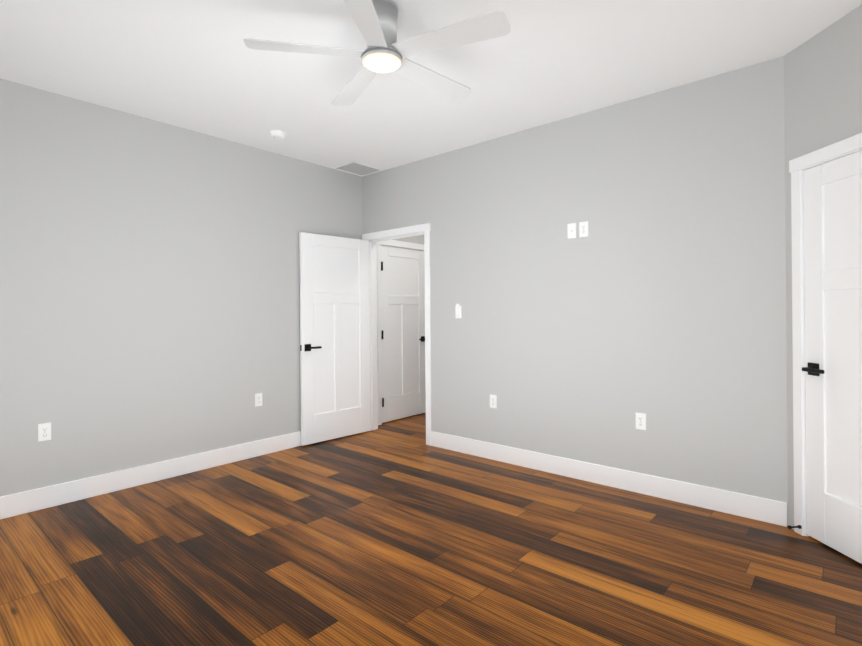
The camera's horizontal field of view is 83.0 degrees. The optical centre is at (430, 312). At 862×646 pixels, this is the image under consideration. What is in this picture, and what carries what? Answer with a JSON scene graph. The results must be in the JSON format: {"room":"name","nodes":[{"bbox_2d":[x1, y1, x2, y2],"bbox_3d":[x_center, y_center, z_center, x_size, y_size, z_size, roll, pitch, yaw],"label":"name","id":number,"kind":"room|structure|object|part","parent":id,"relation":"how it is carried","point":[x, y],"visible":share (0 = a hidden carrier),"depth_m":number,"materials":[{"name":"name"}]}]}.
{"room":"empty bedroom","nodes":[
{"label":"empty bedroom","id":0,"kind":"room"},
{"bbox_2d":[0,78,361,496],"bbox_3d":[-2.085,-0.091,3.824,0.120,2.750,3.970,-1,0,41],"label":"wall","id":1,"kind":"structure","parent":0,"point":[149,291],"depth_m":3.63,"materials":[{"name":"grey paint"}]},
{"bbox_2d":[38,422,50,441],"bbox_3d":[-2.536,0.786,3.196,0.009,0.115,0.070,-1,0,41],"label":"electrical outlet","id":2,"kind":"object","parent":1,"relation":"attached to","point":[44,431],"visible":1,"depth_m":3.19,"materials":[{"name":"white plastic"}]},
{"bbox_2d":[0,431,301,519],"bbox_3d":[-1.985,1.213,3.823,0.014,0.140,3.850,-1,0,41],"label":"baseboard","id":3,"kind":"structure","parent":1,"relation":"attached to","point":[19,503],"depth_m":3.58,"materials":[{"name":"white wood"}]},
{"bbox_2d":[255,393,261,406],"bbox_3d":[-1.537,0.781,4.348,0.009,0.115,0.070,-1,0,41],"label":"electrical outlet","id":4,"kind":"object","parent":1,"relation":"attached to","point":[258,399],"visible":1,"depth_m":4.34,"materials":[{"name":"white plastic"}]},
{"bbox_2d":[392,235,423,244],"bbox_3d":[-0.374,-1.133,5.884,0.120,0.685,0.810,-1,0,41],"label":"wall","id":5,"kind":"structure","parent":0,"point":[419,239],"depth_m":5.99,"materials":[{"name":"grey paint"}]},
{"bbox_2d":[377,240,423,424],"bbox_3d":[-0.311,0.214,5.835,0.020,2.120,0.916,-1,0,41],"label":"door frame","id":6,"kind":"structure","parent":5,"relation":"in","point":[395,243],"depth_m":5.52,"materials":[{"name":"white wood"}]},
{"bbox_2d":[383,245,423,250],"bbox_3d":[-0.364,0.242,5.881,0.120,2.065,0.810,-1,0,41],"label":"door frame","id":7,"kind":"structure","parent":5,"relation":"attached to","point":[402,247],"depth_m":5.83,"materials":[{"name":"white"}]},
{"bbox_2d":[381,245,425,422],"bbox_3d":[-0.335,0.248,5.850,0.159,2.030,0.778,-1,0,41],"label":"hall door","id":8,"kind":"structure","parent":5,"relation":"in","point":[403,326],"depth_m":5.83,"materials":[{"name":"white wood"}]},
{"bbox_2d":[0,413,861,645],"bbox_3d":[0.052,1.316,2.885,5.820,0.100,5.340,-1,0,41],"label":"floor","id":9,"kind":"structure","parent":0,"point":[398,532],"depth_m":2.45,"materials":[{"name":"brown wood"}]},
{"bbox_2d":[0,0,861,175],"bbox_3d":[0.031,-1.534,2.890,5.820,0.100,5.340,-1,0,41],"label":"ceiling","id":10,"kind":"structure","parent":0,"point":[197,66],"depth_m":2.87,"materials":[{"name":"white paint"}]},
{"bbox_2d":[269,130,285,139],"bbox_3d":[-1.260,-1.450,3.996,0.132,0.044,0.132,-1,0,41],"label":"smoke detector","id":11,"kind":"object","parent":10,"relation":"attached to","point":[277,134],"visible":0.96,"depth_m":3.96,"materials":[{"name":"white plastic"}]},
{"bbox_2d":[333,161,382,175],"bbox_3d":[-0.746,-1.469,4.993,0.330,0.009,0.400,-1,0,41],"label":"ceiling vent","id":12,"kind":"object","parent":10,"relation":"in","point":[356,168],"visible":0.98,"depth_m":4.97,"materials":[{"name":"white metal"}]},
{"bbox_2d":[243,0,510,105],"bbox_3d":[-0.209,-1.346,2.406,1.232,0.273,1.190,-1,0,41],"label":"fan","id":13,"kind":"object","parent":10,"relation":"hanging from","point":[384,51],"visible":1,"depth_m":2.30,"materials":[{"name":"white plastic"}]},
{"bbox_2d":[362,56,787,525],"bbox_3d":[0.677,-0.111,4.136,3.884,2.750,0.120,-1,0,41],"label":"wall","id":14,"kind":"structure","parent":0,"point":[657,296],"depth_m":3.46,"materials":[{"name":"grey paint"}]},
{"bbox_2d":[299,232,370,445],"bbox_3d":[-0.951,0.251,4.921,0.035,2.030,0.813,-1,0,45],"label":"room door","id":15,"kind":"structure","parent":14,"relation":"in","point":[335,325],"depth_m":4.89,"materials":[{"name":"white wood"}]},
{"bbox_2d":[300,344,321,350],"bbox_3d":[-1.175,0.339,4.696,0.159,0.068,0.180,-1,0,45],"label":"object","id":16,"kind":"structure","parent":15,"relation":"attached to","point":[308,347],"depth_m":4.65,"materials":[{"name":"black metal"}]},
{"bbox_2d":[362,223,430,445],"bbox_3d":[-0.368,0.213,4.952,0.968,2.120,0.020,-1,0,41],"label":"door frame","id":17,"kind":"structure","parent":14,"relation":"in","point":[425,228],"depth_m":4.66,"materials":[{"name":"white wood"}]},
{"bbox_2d":[455,304,461,317],"bbox_3d":[0.245,-0.011,4.419,0.070,0.132,0.020,-1,0,41],"label":"switch","id":18,"kind":"object","parent":14,"relation":"attached to","point":[458,310],"visible":1,"depth_m":4.41,"materials":[{"name":"white plastic"}]},
{"bbox_2d":[490,394,496,408],"bbox_3d":[0.533,0.765,4.180,0.070,0.115,0.009,-1,0,41],"label":"electrical outlet","id":19,"kind":"object","parent":14,"relation":"attached to","point":[493,401],"visible":1,"depth_m":4.17,"materials":[{"name":"white plastic"}]},
{"bbox_2d":[567,223,575,238],"bbox_3d":[1.070,-0.620,3.704,0.070,0.115,0.014,-1,0,41],"label":"outlet","id":20,"kind":"object","parent":14,"relation":"attached to","point":[571,230],"visible":1,"depth_m":3.71,"materials":[{"name":"white plastic"}]},
{"bbox_2d":[579,221,587,236],"bbox_3d":[1.143,-0.621,3.644,0.070,0.115,0.009,-1,0,41],"label":"outlet","id":21,"kind":"object","parent":14,"relation":"attached to","point":[583,229],"visible":1,"depth_m":3.64,"materials":[{"name":"white plastic"}]},
{"bbox_2d":[431,431,786,526],"bbox_3d":[1.039,1.190,3.740,2.747,0.140,0.014,-1,0,41],"label":"baseboard","id":22,"kind":"structure","parent":14,"relation":"attached to","point":[750,506],"depth_m":3.42,"materials":[{"name":"white wood"}]},
{"bbox_2d":[635,412,645,429],"bbox_3d":[1.456,0.757,3.380,0.070,0.115,0.009,-1,0,41],"label":"electrical outlet","id":23,"kind":"object","parent":14,"relation":"attached to","point":[640,421],"visible":1,"depth_m":3.38,"materials":[{"name":"white plastic"}]},
{"bbox_2d":[784,4,861,529],"bbox_3d":[2.166,-0.126,2.408,0.120,2.750,0.945,0,0,-4],"label":"wall","id":24,"kind":"structure","parent":0,"point":[830,84],"depth_m":2.63,"materials":[{"name":"grey paint"}]},
{"bbox_2d":[787,525,801,528],"bbox_3d":[2.041,1.206,2.734,0.070,0.020,0.020,0,0,-4],"label":"door stop","id":25,"kind":"object","parent":24,"relation":"attached to","point":[791,527],"depth_m":2.73,"materials":[{"name":"black metal"}]},
{"bbox_2d":[789,133,861,535],"bbox_3d":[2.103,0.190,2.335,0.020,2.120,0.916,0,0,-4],"label":"door frame","id":26,"kind":"structure","parent":24,"relation":"attached to","point":[831,151],"depth_m":2.73,"materials":[{"name":"white wood"}]},
{"bbox_2d":[802,150,861,563],"bbox_3d":[2.131,0.223,2.334,0.159,2.030,0.774,0,0,-4],"label":"closet door","id":27,"kind":"structure","parent":24,"relation":"in","point":[832,368],"depth_m":2.54,"materials":[{"name":"white wood"}]},
{"bbox_3d":[2.111,0.310,2.631,0.159,0.068,0.180,0,0,-4],"label":"handle","id":28,"kind":"part","parent":27,"relation":"part of","materials":[{"name":"black metal"}]}
]}

